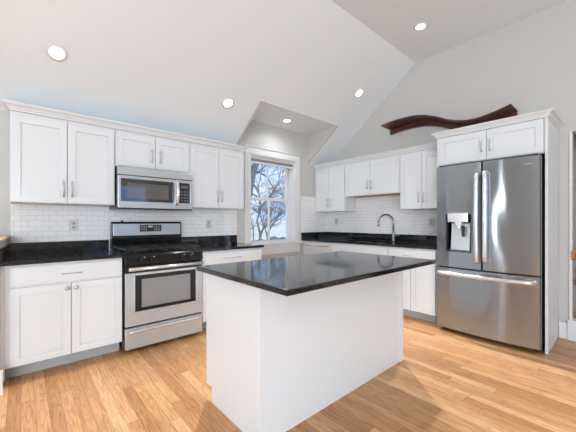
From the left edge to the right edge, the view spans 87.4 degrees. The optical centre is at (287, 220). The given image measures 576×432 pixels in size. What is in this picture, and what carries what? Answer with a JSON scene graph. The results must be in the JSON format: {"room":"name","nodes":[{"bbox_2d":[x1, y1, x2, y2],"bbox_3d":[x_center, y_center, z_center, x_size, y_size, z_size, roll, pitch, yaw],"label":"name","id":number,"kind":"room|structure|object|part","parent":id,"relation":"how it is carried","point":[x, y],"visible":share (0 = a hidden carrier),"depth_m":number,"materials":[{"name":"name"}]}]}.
{"room":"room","nodes":[
{"label":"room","id":0,"kind":"room"},
{"bbox_2d":[0,239,7,246],"bbox_3d":[-2.315,0.689,2.361,0.152,1.062,0.774,0,0,-41],"label":"wall","id":1,"kind":"structure","parent":0,"point":[4,242],"depth_m":2.47,"materials":[{"name":"white"}]},
{"bbox_2d":[0,370,2,395],"bbox_3d":[-2.317,1.135,2.347,0.166,0.170,0.791,0,0,-41],"label":"baseboard","id":2,"kind":"structure","parent":1,"relation":"attached to","point":[1,371],"depth_m":2.10,"materials":[{"name":"white wood"}]},
{"bbox_2d":[0,235,10,241],"bbox_3d":[-2.294,0.144,2.338,0.194,0.024,0.820,0,0,-41],"label":"wooden ledge","id":3,"kind":"object","parent":1,"relation":"on","point":[4,237],"visible":1,"depth_m":2.44,"materials":[{"name":"brown wood"}]},
{"bbox_2d":[0,110,320,258],"bbox_3d":[-2.170,-0.180,3.154,7.900,2.800,0.220,0,0,-41],"label":"wall","id":4,"kind":"structure","parent":0,"point":[259,134],"depth_m":4.52,"materials":[{"name":"grey paint"}]},
{"bbox_2d":[10,240,108,254],"bbox_3d":[-2.210,0.255,2.957,0.786,0.102,0.018,0,0,-41],"label":"backsplash","id":5,"kind":"structure","parent":4,"relation":"attached to","point":[61,246],"depth_m":2.93,"materials":[{"name":"black stone"}]},
{"bbox_2d":[10,111,114,205],"bbox_3d":[-2.088,-0.532,2.832,0.766,0.756,0.353,0,0,-41],"label":"upper cabinet","id":6,"kind":"object","parent":4,"relation":"attached to","point":[53,161],"visible":1,"depth_m":2.69,"materials":[{"name":"white paint"}]},
{"bbox_3d":[-2.143,-0.518,2.610,0.371,0.720,0.019,0,0,-41],"label":"door","id":7,"kind":"part","parent":6,"relation":"part of","materials":[{"name":"white paint"}]},
{"bbox_3d":[-2.006,-0.283,2.694,0.011,0.145,0.038,0,0,-41],"label":"handle","id":8,"kind":"part","parent":6,"relation":"part of","materials":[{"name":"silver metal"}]},
{"bbox_3d":[-1.961,-0.283,2.733,0.011,0.145,0.038,0,0,-41],"label":"handle","id":9,"kind":"part","parent":6,"relation":"part of","materials":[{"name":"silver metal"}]},
{"bbox_3d":[-1.861,-0.518,2.859,0.371,0.720,0.019,0,0,-41],"label":"door","id":10,"kind":"part","parent":6,"relation":"part of","materials":[{"name":"white paint"}]},
{"bbox_2d":[2,99,248,151],"bbox_3d":[-1.516,-0.941,3.324,2.367,0.060,0.351,0,0,-41],"label":"crown molding","id":11,"kind":"structure","parent":6,"relation":"on","point":[8,106],"depth_m":2.92,"materials":[{"name":"white paint"}]},
{"bbox_2d":[69,220,77,230],"bbox_3d":[-2.142,0.047,3.012,0.072,0.116,0.012,0,0,-41],"label":"wall outlet","id":12,"kind":"object","parent":4,"relation":"attached to","point":[73,224],"visible":1,"depth_m":3.01,"materials":[{"name":"white plastic"}]},
{"bbox_2d":[115,129,188,172],"bbox_3d":[-1.516,-0.727,3.342,0.760,0.367,0.360,0,0,-41],"label":"upper cabinet","id":13,"kind":"object","parent":4,"relation":"attached to","point":[132,149],"visible":0.94,"depth_m":3.20,"materials":[{"name":"white paint"}]},
{"bbox_3d":[-1.568,-0.715,3.118,0.368,0.326,0.019,0,0,-41],"label":"door","id":14,"kind":"part","parent":13,"relation":"part of","materials":[{"name":"white paint"}]},
{"bbox_2d":[109,165,192,210],"bbox_3d":[-1.476,-0.327,3.294,0.754,0.426,0.470,0,0,-41],"label":"microwave","id":15,"kind":"object","parent":13,"relation":"attached to","point":[138,189],"visible":0.99,"depth_m":3.13,"materials":[{"name":"silver metal"}]},
{"bbox_3d":[-1.441,-0.305,3.122,0.524,0.221,0.021,0,0,-41],"label":"door glass","id":16,"kind":"part","parent":15,"relation":"part of","materials":[{"name":"black glass"}]},
{"bbox_3d":[-1.377,-0.287,3.183,0.750,0.320,0.034,0,0,-41],"label":"frame","id":17,"kind":"part","parent":15,"relation":"part of","materials":[{"name":"silver metal"}]},
{"bbox_3d":[-1.385,-0.121,3.191,0.748,0.012,0.052,0,0,-41],"label":"trim","id":18,"kind":"part","parent":15,"relation":"part of","materials":[{"name":"silver metal"}]},
{"bbox_3d":[-1.202,-0.305,3.274,0.036,0.289,0.078,0,0,-41],"label":"handle","id":19,"kind":"part","parent":15,"relation":"part of","materials":[{"name":"silver metal"}]},
{"bbox_3d":[-1.288,-0.715,3.365,0.368,0.326,0.019,0,0,-41],"label":"door","id":20,"kind":"part","parent":13,"relation":"part of","materials":[{"name":"white paint"}]},
{"bbox_2d":[11,196,326,249],"bbox_3d":[-0.893,-0.048,4.129,4.278,0.735,0.008,0,0,-41],"label":"backsplash","id":21,"kind":"structure","parent":4,"relation":"attached to","point":[29,223],"depth_m":3.18,"materials":[{"name":"tile"}]},
{"bbox_2d":[206,220,210,227],"bbox_3d":[-1.049,0.045,3.978,0.072,0.116,0.012,0,0,-41],"label":"wall outlet","id":22,"kind":"object","parent":4,"relation":"attached to","point":[208,222],"visible":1,"depth_m":3.97,"materials":[{"name":"white plastic"}]},
{"bbox_2d":[181,235,236,244],"bbox_3d":[-1.034,0.255,3.996,0.822,0.102,0.018,0,0,-41],"label":"backsplash","id":23,"kind":"structure","parent":4,"relation":"attached to","point":[225,238],"depth_m":3.98,"materials":[{"name":"black stone"}]},
{"bbox_2d":[189,142,243,209],"bbox_3d":[-0.948,-0.532,3.838,0.743,0.756,0.353,0,0,-41],"label":"upper cabinet","id":24,"kind":"object","parent":4,"relation":"attached to","point":[217,173],"visible":0.94,"depth_m":3.71,"materials":[{"name":"white paint"}]},
{"bbox_3d":[-1.000,-0.518,3.620,0.359,0.720,0.019,0,0,-41],"label":"door","id":25,"kind":"part","parent":24,"relation":"part of","materials":[{"name":"white paint"}]},
{"bbox_3d":[-0.725,-0.518,3.862,0.359,0.720,0.019,0,0,-41],"label":"door","id":26,"kind":"part","parent":24,"relation":"part of","materials":[{"name":"white paint"}]},
{"bbox_2d":[244,144,302,254],"bbox_3d":[-0.271,-0.290,4.781,1.160,1.620,0.275,0,0,-41],"label":"window","id":27,"kind":"structure","parent":4,"relation":"in","point":[292,242],"depth_m":4.84,"materials":[{"name":"white wood"}]},
{"bbox_3d":[-0.307,-0.003,4.822,0.856,0.721,0.035,0,0,-41],"label":"sash","id":28,"kind":"part","parent":27,"relation":"part of","materials":[{"name":"white"}]},
{"bbox_2d":[251,156,292,168],"bbox_3d":[-0.250,-0.912,4.756,0.856,0.094,0.050,0,0,-41],"label":"window shade","id":29,"kind":"object","parent":27,"relation":"attached to","point":[257,160],"visible":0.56,"depth_m":4.73,"materials":[{"name":"white fabric"}]},
{"bbox_3d":[-0.250,-0.876,4.756,0.852,0.022,0.040,0,0,-41],"label":"rail","id":30,"kind":"part","parent":29,"relation":"part of","materials":[{"name":"white plastic"}]},
{"bbox_3d":[-0.334,-0.638,4.852,0.856,0.640,0.035,0,0,-41],"label":"sash","id":31,"kind":"part","parent":27,"relation":"part of","materials":[{"name":"white"}]},
{"bbox_2d":[0,0,570,164],"bbox_3d":[1.210,-1.662,0.989,9.700,1.356,7.500,0,0,-41],"label":"ceiling","id":32,"kind":"structure","parent":0,"point":[166,65],"depth_m":3.14,"materials":[{"name":"white paint"}]},
{"bbox_2d":[45,43,67,61],"bbox_3d":[-1.920,-1.395,2.502,0.156,0.097,0.126,0,0,-41],"label":"recessed light","id":33,"kind":"object","parent":32,"relation":"in","point":[54,51],"visible":1,"depth_m":2.50,"materials":[{"name":"white"}]},
{"bbox_2d":[222,97,233,108],"bbox_3d":[-0.710,-1.393,3.573,0.156,0.097,0.126,0,0,-41],"label":"recessed light","id":34,"kind":"object","parent":32,"relation":"in","point":[228,102],"visible":1,"depth_m":3.57,"materials":[{"name":"white"}]},
{"bbox_2d":[354,88,363,97],"bbox_3d":[1.021,-1.833,4.331,0.156,0.097,0.126,0,0,-41],"label":"recessed light","id":35,"kind":"object","parent":32,"relation":"in","point":[359,92],"visible":1,"depth_m":4.33,"materials":[{"name":"white"}]},
{"bbox_2d":[413,22,427,30],"bbox_3d":[1.539,-2.250,3.498,0.156,0.008,0.156,0,0,-41],"label":"recessed light","id":36,"kind":"object","parent":32,"relation":"in","point":[423,25],"visible":1,"depth_m":3.49,"materials":[{"name":"white"}]},
{"bbox_2d":[236,101,337,163],"bbox_3d":[0.006,-1.236,4.486,1.514,0.503,0.662,0,0,-41],"label":"wall","id":37,"kind":"structure","parent":0,"point":[316,140],"depth_m":5.02,"materials":[{"name":"grey paint"}]},
{"bbox_2d":[0,311,575,431],"bbox_3d":[1.160,1.270,1.045,9.700,0.100,7.650,0,0,-41],"label":"floor","id":38,"kind":"structure","parent":0,"point":[446,379],"depth_m":2.10,"materials":[{"name":"brown wood"}]},
{"bbox_2d":[0,258,121,381],"bbox_3d":[-2.011,0.779,2.701,0.814,0.882,0.666,0,0,-41],"label":"base cabinet","id":39,"kind":"object","parent":38,"relation":"on","point":[58,313],"visible":0.97,"depth_m":2.45,"materials":[{"name":"white paint"}]},
{"bbox_3d":[-1.945,0.808,2.378,0.374,0.588,0.019,0,0,-41],"label":"door","id":40,"kind":"part","parent":39,"relation":"part of","materials":[{"name":"white paint"}]},
{"bbox_2d":[0,240,123,266],"bbox_3d":[-2.016,0.270,2.708,0.825,0.132,0.648,0,0,-41],"label":"countertop","id":41,"kind":"structure","parent":39,"relation":"on","point":[11,254],"depth_m":2.73,"materials":[{"name":"black stone"}]},
{"bbox_3d":[-1.802,0.427,2.504,0.755,0.142,0.019,0,0,-41],"label":"drawer","id":42,"kind":"part","parent":39,"relation":"part of","materials":[{"name":"white paint"}]},
{"bbox_3d":[-1.659,0.808,2.630,0.374,0.588,0.019,0,0,-41],"label":"door","id":43,"kind":"part","parent":39,"relation":"part of","materials":[{"name":"white paint"}]},
{"bbox_2d":[110,220,203,350],"bbox_3d":[-1.385,0.609,3.195,0.754,1.222,0.698,0,0,-41],"label":"range","id":44,"kind":"object","parent":38,"relation":"on","point":[162,283],"visible":0.97,"depth_m":3.00,"materials":[{"name":"silver metal"}]},
{"bbox_2d":[112,243,201,254],"bbox_3d":[-1.396,0.291,3.207,0.754,0.052,0.555,0,0,-41],"label":"cooktop","id":45,"kind":"object","parent":44,"relation":"in","point":[123,248],"depth_m":3.11,"materials":[{"name":"black metal"}]},
{"bbox_3d":[-1.208,1.088,2.994,0.746,0.192,0.040,0,0,-41],"label":"storage drawer","id":46,"kind":"part","parent":44,"relation":"part of","materials":[{"name":"silver metal"}]},
{"bbox_3d":[-1.207,0.730,2.993,0.746,0.490,0.041,0,0,-41],"label":"oven door","id":47,"kind":"part","parent":44,"relation":"part of","materials":[{"name":"silver metal"}]},
{"bbox_3d":[-1.215,0.366,3.002,0.754,0.096,0.072,0,0,-41],"label":"control panel","id":48,"kind":"part","parent":44,"relation":"part of","materials":[{"name":"black metal"}]},
{"bbox_3d":[-1.176,1.019,2.958,0.709,0.035,0.052,0,0,-41],"label":"handle","id":49,"kind":"part","parent":44,"relation":"part of","materials":[{"name":"silver metal"}]},
{"bbox_3d":[-1.191,0.676,2.978,0.614,0.361,0.003,0,0,-41],"label":"window trim","id":50,"kind":"part","parent":44,"relation":"part of","materials":[{"name":"silver metal"}]},
{"bbox_3d":[-1.177,0.445,2.958,0.710,0.033,0.068,0,0,-41],"label":"handle","id":51,"kind":"part","parent":44,"relation":"part of","materials":[{"name":"silver metal"}]},
{"bbox_2d":[201,248,261,328],"bbox_3d":[-0.825,0.779,3.748,0.807,0.882,0.666,0,0,-41],"label":"base cabinet","id":52,"kind":"object","parent":38,"relation":"on","point":[236,255],"visible":0.09,"depth_m":3.42,"materials":[{"name":"white paint"}]},
{"bbox_3d":[-0.785,0.808,3.403,0.391,0.587,0.019,0,0,-41],"label":"door","id":53,"kind":"part","parent":52,"relation":"part of","materials":[{"name":"white paint"}]},
{"bbox_2d":[181,235,263,251],"bbox_3d":[-0.823,0.270,3.762,0.827,0.132,0.648,0,0,-41],"label":"countertop","id":54,"kind":"structure","parent":52,"relation":"on","point":[225,242],"depth_m":3.86,"materials":[{"name":"black stone"}]},
{"bbox_3d":[-0.636,0.427,3.534,0.795,0.142,0.019,0,0,-41],"label":"drawer","id":55,"kind":"part","parent":52,"relation":"part of","materials":[{"name":"white paint"}]},
{"bbox_2d":[206,271,402,431],"bbox_3d":[0.208,0.779,2.370,1.542,0.882,0.668,0,0,-41],"label":"kitchen island","id":56,"kind":"object","parent":38,"relation":"on","point":[274,361],"visible":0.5,"depth_m":1.90,"materials":[{"name":"white paint"}]},
{"bbox_3d":[-0.351,0.779,1.856,0.018,0.882,0.623,0,0,-41],"label":"panel","id":57,"kind":"part","parent":56,"relation":"part of","materials":[{"name":"white paint"}]},
{"bbox_3d":[-0.143,0.779,1.621,0.025,0.882,0.005,0,0,-41],"label":"corner post","id":58,"kind":"part","parent":56,"relation":"part of","materials":[{"name":"white paint"}]},
{"bbox_2d":[196,251,435,295],"bbox_3d":[0.269,0.321,2.187,1.547,0.030,0.928,0,0,-41],"label":"island countertop","id":59,"kind":"structure","parent":56,"relation":"on","point":[291,275],"depth_m":1.89,"materials":[{"name":"black stone"}]},
{"bbox_3d":[0.415,0.779,2.129,1.490,0.882,0.018,0,0,-41],"label":"panel","id":60,"kind":"part","parent":56,"relation":"part of","materials":[{"name":"white paint"}]},
{"bbox_3d":[0.972,0.779,2.630,0.052,0.882,0.048,0,0,-41],"label":"corner post","id":61,"kind":"part","parent":56,"relation":"part of","materials":[{"name":"white paint"}]},
{"bbox_2d":[303,241,332,254],"bbox_3d":[0.672,0.781,5.069,0.645,0.878,0.665,0,0,-41],"label":"dishwasher","id":62,"kind":"object","parent":38,"relation":"on","point":[309,247],"visible":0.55,"depth_m":4.89,"materials":[{"name":"white plastic"}]},
{"bbox_3d":[0.463,0.404,4.859,0.054,0.035,0.536,0,0,-41],"label":"handle","id":63,"kind":"part","parent":62,"relation":"part of","materials":[{"name":"silver metal"}]},
{"bbox_2d":[333,243,388,254],"bbox_3d":[1.218,0.779,4.482,0.660,0.882,0.930,0,0,-41],"label":"base cabinet","id":64,"kind":"object","parent":38,"relation":"on","point":[370,249],"visible":0.02,"depth_m":4.25,"materials":[{"name":"white paint"}]},
{"bbox_2d":[388,247,438,322],"bbox_3d":[1.726,0.779,3.901,0.666,0.882,0.608,0,0,-41],"label":"base cabinet","id":65,"kind":"object","parent":38,"relation":"on","point":[420,283],"visible":0.4,"depth_m":3.63,"materials":[{"name":"white paint"}]},
{"bbox_2d":[301,232,436,249],"bbox_3d":[1.203,0.270,4.508,0.648,0.132,2.211,0,0,-41],"label":"countertop","id":66,"kind":"structure","parent":65,"relation":"on","point":[404,241],"depth_m":4.58,"materials":[{"name":"black stone"}]},
{"bbox_2d":[377,214,398,240],"bbox_3d":[1.479,0.102,4.452,0.312,0.408,0.111,0,0,11],"label":"faucet","id":67,"kind":"object","parent":66,"relation":"on","point":[389,215],"visible":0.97,"depth_m":4.44,"materials":[{"name":"silver metal"}]},
{"bbox_3d":[1.449,0.037,4.452,0.256,0.278,0.027,0,0,-5],"label":"spout","id":68,"kind":"part","parent":67,"relation":"part of","materials":[{"name":"silver metal"}]},
{"bbox_3d":[1.414,0.808,3.824,0.019,0.587,0.292,0,0,-41],"label":"door","id":69,"kind":"part","parent":65,"relation":"part of","materials":[{"name":"white paint"}]},
{"bbox_3d":[1.512,0.427,3.712,0.019,0.142,0.596,0,0,-41],"label":"drawer","id":70,"kind":"part","parent":65,"relation":"part of","materials":[{"name":"white paint"}]},
{"bbox_3d":[1.611,0.808,3.600,0.019,0.587,0.292,0,0,-41],"label":"door","id":71,"kind":"part","parent":65,"relation":"part of","materials":[{"name":"white paint"}]},
{"bbox_2d":[437,153,544,351],"bbox_3d":[2.174,0.304,3.228,0.781,1.832,0.908,0,0,-41],"label":"refrigerator","id":72,"kind":"object","parent":38,"relation":"on","point":[491,213],"visible":0.99,"depth_m":2.94,"materials":[{"name":"grey metal"}]},
{"bbox_3d":[1.828,-0.047,3.226,0.092,1.090,0.452,0,0,-41],"label":"door","id":73,"kind":"part","parent":72,"relation":"part of","materials":[{"name":"silver metal"}]},
{"bbox_3d":[1.849,0.180,3.230,0.036,0.300,0.183,0,0,-41],"label":"plate","id":74,"kind":"part","parent":72,"relation":"part of","materials":[{"name":"silver metal"}]},
{"bbox_3d":[1.896,-0.025,3.030,0.088,0.930,0.045,0,0,-41],"label":"handle","id":75,"kind":"part","parent":72,"relation":"part of","materials":[{"name":"silver metal"}]},
{"bbox_3d":[1.946,-0.038,2.974,0.088,0.935,0.045,0,0,-41],"label":"handle","id":76,"kind":"part","parent":72,"relation":"part of","materials":[{"name":"silver metal"}]},
{"bbox_3d":[1.925,0.565,3.008,0.117,0.041,0.861,0,0,-41],"label":"handle","id":77,"kind":"part","parent":72,"relation":"part of","materials":[{"name":"silver metal"}]},
{"bbox_3d":[1.978,0.841,3.055,0.092,0.654,0.908,0,0,-41],"label":"freezer drawer","id":78,"kind":"part","parent":72,"relation":"part of","materials":[{"name":"silver metal"}]},
{"bbox_3d":[2.131,-0.047,2.883,0.092,1.090,0.448,0,0,-41],"label":"door","id":79,"kind":"part","parent":72,"relation":"part of","materials":[{"name":"silver metal"}]},
{"bbox_2d":[545,117,557,353],"bbox_3d":[2.588,0.137,2.952,0.599,2.165,0.021,0,0,-41],"label":"end panel","id":80,"kind":"object","parent":38,"relation":"on","point":[551,132],"visible":1,"depth_m":2.87,"materials":[{"name":"white paint"}]},
{"bbox_2d":[252,99,338,134],"bbox_3d":[0.009,-1.518,4.483,1.574,0.060,0.673,0,0,-41],"label":"ceiling","id":81,"kind":"structure","parent":0,"point":[267,113],"depth_m":4.43,"materials":[{"name":"white paint"}]},
{"bbox_2d":[332,0,575,336],"bbox_3d":[3.256,-0.580,2.796,0.160,3.600,7.500,0,0,-41],"label":"wall","id":82,"kind":"structure","parent":0,"point":[528,64],"depth_m":3.54,"materials":[{"name":"grey paint"}]},
{"bbox_2d":[315,164,355,211],"bbox_3d":[0.798,-0.532,5.178,0.354,0.756,0.654,0,0,-41],"label":"upper cabinet","id":83,"kind":"object","parent":82,"relation":"attached to","point":[330,196],"visible":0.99,"depth_m":5.05,"materials":[{"name":"white paint"}]},
{"bbox_3d":[0.594,-0.518,5.213,0.019,0.720,0.315,0,0,-41],"label":"door","id":84,"kind":"part","parent":83,"relation":"part of","materials":[{"name":"white paint"}]},
{"bbox_3d":[0.807,-0.518,4.972,0.019,0.720,0.315,0,0,-41],"label":"door","id":85,"kind":"part","parent":83,"relation":"part of","materials":[{"name":"white paint"}]},
{"bbox_2d":[301,232,436,242],"bbox_3d":[1.203,0.255,4.508,0.648,0.102,2.211,0,0,-41],"label":"backsplash","id":86,"kind":"structure","parent":82,"relation":"attached to","point":[370,236],"depth_m":4.81,"materials":[{"name":"black stone"}]},
{"bbox_2d":[345,155,399,197],"bbox_3d":[1.326,-0.645,4.581,0.354,0.531,0.935,0,0,-41],"label":"upper cabinet","id":87,"kind":"object","parent":82,"relation":"attached to","point":[380,176],"visible":0.95,"depth_m":4.44,"materials":[{"name":"white paint"}]},
{"bbox_3d":[1.075,-0.633,4.668,0.019,0.490,0.455,0,0,-41],"label":"door","id":88,"kind":"part","parent":87,"relation":"part of","materials":[{"name":"white paint"}]},
{"bbox_3d":[1.348,-0.381,4.601,0.269,0.004,0.899,0,0,-41],"label":"underside panel","id":89,"kind":"part","parent":87,"relation":"part of","materials":[{"name":"brown wood"}]},
{"bbox_3d":[1.381,-0.633,4.322,0.019,0.490,0.455,0,0,-41],"label":"door","id":90,"kind":"part","parent":87,"relation":"part of","materials":[{"name":"white paint"}]},
{"bbox_2d":[327,195,436,235],"bbox_3d":[1.439,-0.089,4.727,0.008,0.582,2.200,0,0,-41],"label":"backsplash","id":91,"kind":"structure","parent":82,"relation":"attached to","point":[364,219],"depth_m":4.69,"materials":[{"name":"tile"}]},
{"bbox_2d":[400,148,438,209],"bbox_3d":[1.838,-0.532,4.000,0.354,0.756,0.608,0,0,-41],"label":"upper cabinet","id":92,"kind":"object","parent":82,"relation":"attached to","point":[418,170],"visible":0.79,"depth_m":3.94,"materials":[{"name":"white paint"}]},
{"bbox_3d":[1.642,-0.518,4.026,0.019,0.720,0.292,0,0,-41],"label":"door","id":93,"kind":"part","parent":92,"relation":"part of","materials":[{"name":"white paint"}]},
{"bbox_3d":[1.840,-0.518,3.802,0.019,0.720,0.292,0,0,-41],"label":"door","id":94,"kind":"part","parent":92,"relation":"part of","materials":[{"name":"white paint"}]},
{"bbox_2d":[429,218,433,225],"bbox_3d":[1.961,0.020,4.120,0.012,0.116,0.072,0,0,-41],"label":"wall outlet","id":95,"kind":"object","parent":82,"relation":"attached to","point":[431,220],"visible":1,"depth_m":4.12,"materials":[{"name":"white plastic"}]},
{"bbox_2d":[381,104,517,134],"bbox_3d":[1.975,-1.252,3.896,0.297,0.317,1.555,0,0,-41],"label":"wall shelf","id":96,"kind":"object","parent":82,"relation":"attached to","point":[415,121],"visible":0.8,"depth_m":3.93,"materials":[{"name":"red wood"}]},
{"bbox_2d":[437,118,544,166],"bbox_3d":[2.252,-0.785,3.314,0.656,0.320,0.962,0,0,-41],"label":"upper cabinet","id":97,"kind":"object","parent":82,"relation":"attached to","point":[524,138],"visible":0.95,"depth_m":3.06,"materials":[{"name":"white paint"}]},
{"bbox_2d":[313,108,564,168],"bbox_3d":[1.539,-0.957,4.112,0.664,0.092,3.245,0,0,-41],"label":"crown molding","id":98,"kind":"structure","parent":97,"relation":"attached to","point":[551,113],"depth_m":3.25,"materials":[{"name":"white paint"}]},
{"bbox_3d":[1.899,-0.783,3.289,0.019,0.299,0.460,0,0,-41],"label":"door","id":99,"kind":"part","parent":97,"relation":"part of","materials":[{"name":"white paint"}]},
{"bbox_3d":[2.204,-0.783,2.944,0.019,0.299,0.451,0,0,-41],"label":"door","id":100,"kind":"part","parent":97,"relation":"part of","materials":[{"name":"white paint"}]},
{"bbox_2d":[559,318,575,341],"bbox_3d":[2.907,1.117,3.123,0.130,0.205,0.142,0,0,-41],"label":"baseboard","id":101,"kind":"structure","parent":82,"relation":"attached to","point":[567,330],"depth_m":3.08,"materials":[{"name":"white wood"}]},
{"bbox_2d":[569,131,572,319],"bbox_3d":[2.898,0.155,3.085,0.038,2.130,0.024,0,0,-41],"label":"trim","id":102,"kind":"structure","parent":82,"relation":"attached to","point":[570,132],"depth_m":3.07,"materials":[{"name":"white wood"}]},
{"bbox_2d":[572,250,575,259],"bbox_3d":[3.287,0.352,2.631,0.100,0.100,1.172,0,0,-41],"label":"guard rail","id":103,"kind":"object","parent":82,"relation":"attached to","point":[573,251],"visible":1,"depth_m":3.04,"materials":[{"name":"brown wood"}]},
{"bbox_2d":[573,134,575,311],"bbox_3d":[3.769,-0.080,3.349,1.340,2.600,7.650,0,0,-41],"label":"wall","id":104,"kind":"structure","parent":0,"point":[574,135],"depth_m":4.05,"materials":[{"name":"grey paint"}]},
{"label":"outside","id":105,"kind":"structure","parent":0,"visible":0},
{"bbox_2d":[251,221,285,240],"bbox_3d":[-11.677,2.295,102.675,290.000,4.650,158.000,0,0,-41],"label":"ground","id":106,"kind":"structure","parent":105,"point":[279,231],"depth_m":76.23,"materials":[{"name":"white snow"}]},
{"bbox_2d":[251,163,285,240],"bbox_3d":[-0.565,0.432,9.667,3.903,7.650,2.395,0,0,-41],"label":"bare tree","id":107,"kind":"object","parent":106,"relation":"on","point":[254,167],"visible":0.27,"depth_m":9.37,"materials":[{"name":"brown plant"}]},
{"bbox_2d":[251,175,285,239],"bbox_3d":[-0.295,1.487,7.252,0.677,5.466,1.561,0,0,45],"label":"bare tree","id":108,"kind":"object","parent":106,"relation":"on","point":[279,213],"visible":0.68,"depth_m":7.12,"materials":[{"name":"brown plant"}]},
{"bbox_2d":[253,164,285,240],"bbox_3d":[-0.989,-0.192,14.095,2.805,8.858,4.656,0,0,39],"label":"bare tree","id":109,"kind":"object","parent":106,"relation":"on","point":[255,186],"visible":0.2,"depth_m":13.94,"materials":[{"name":"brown plant"}]},
{"bbox_2d":[255,236,285,240],"bbox_3d":[8.786,3.317,44.694,53.768,2.925,4.174,0,0,-41],"label":"hedge","id":110,"kind":"object","parent":106,"relation":"on","point":[273,237],"visible":0.02,"depth_m":36.18,"materials":[{"name":"green plant"}]}
]}

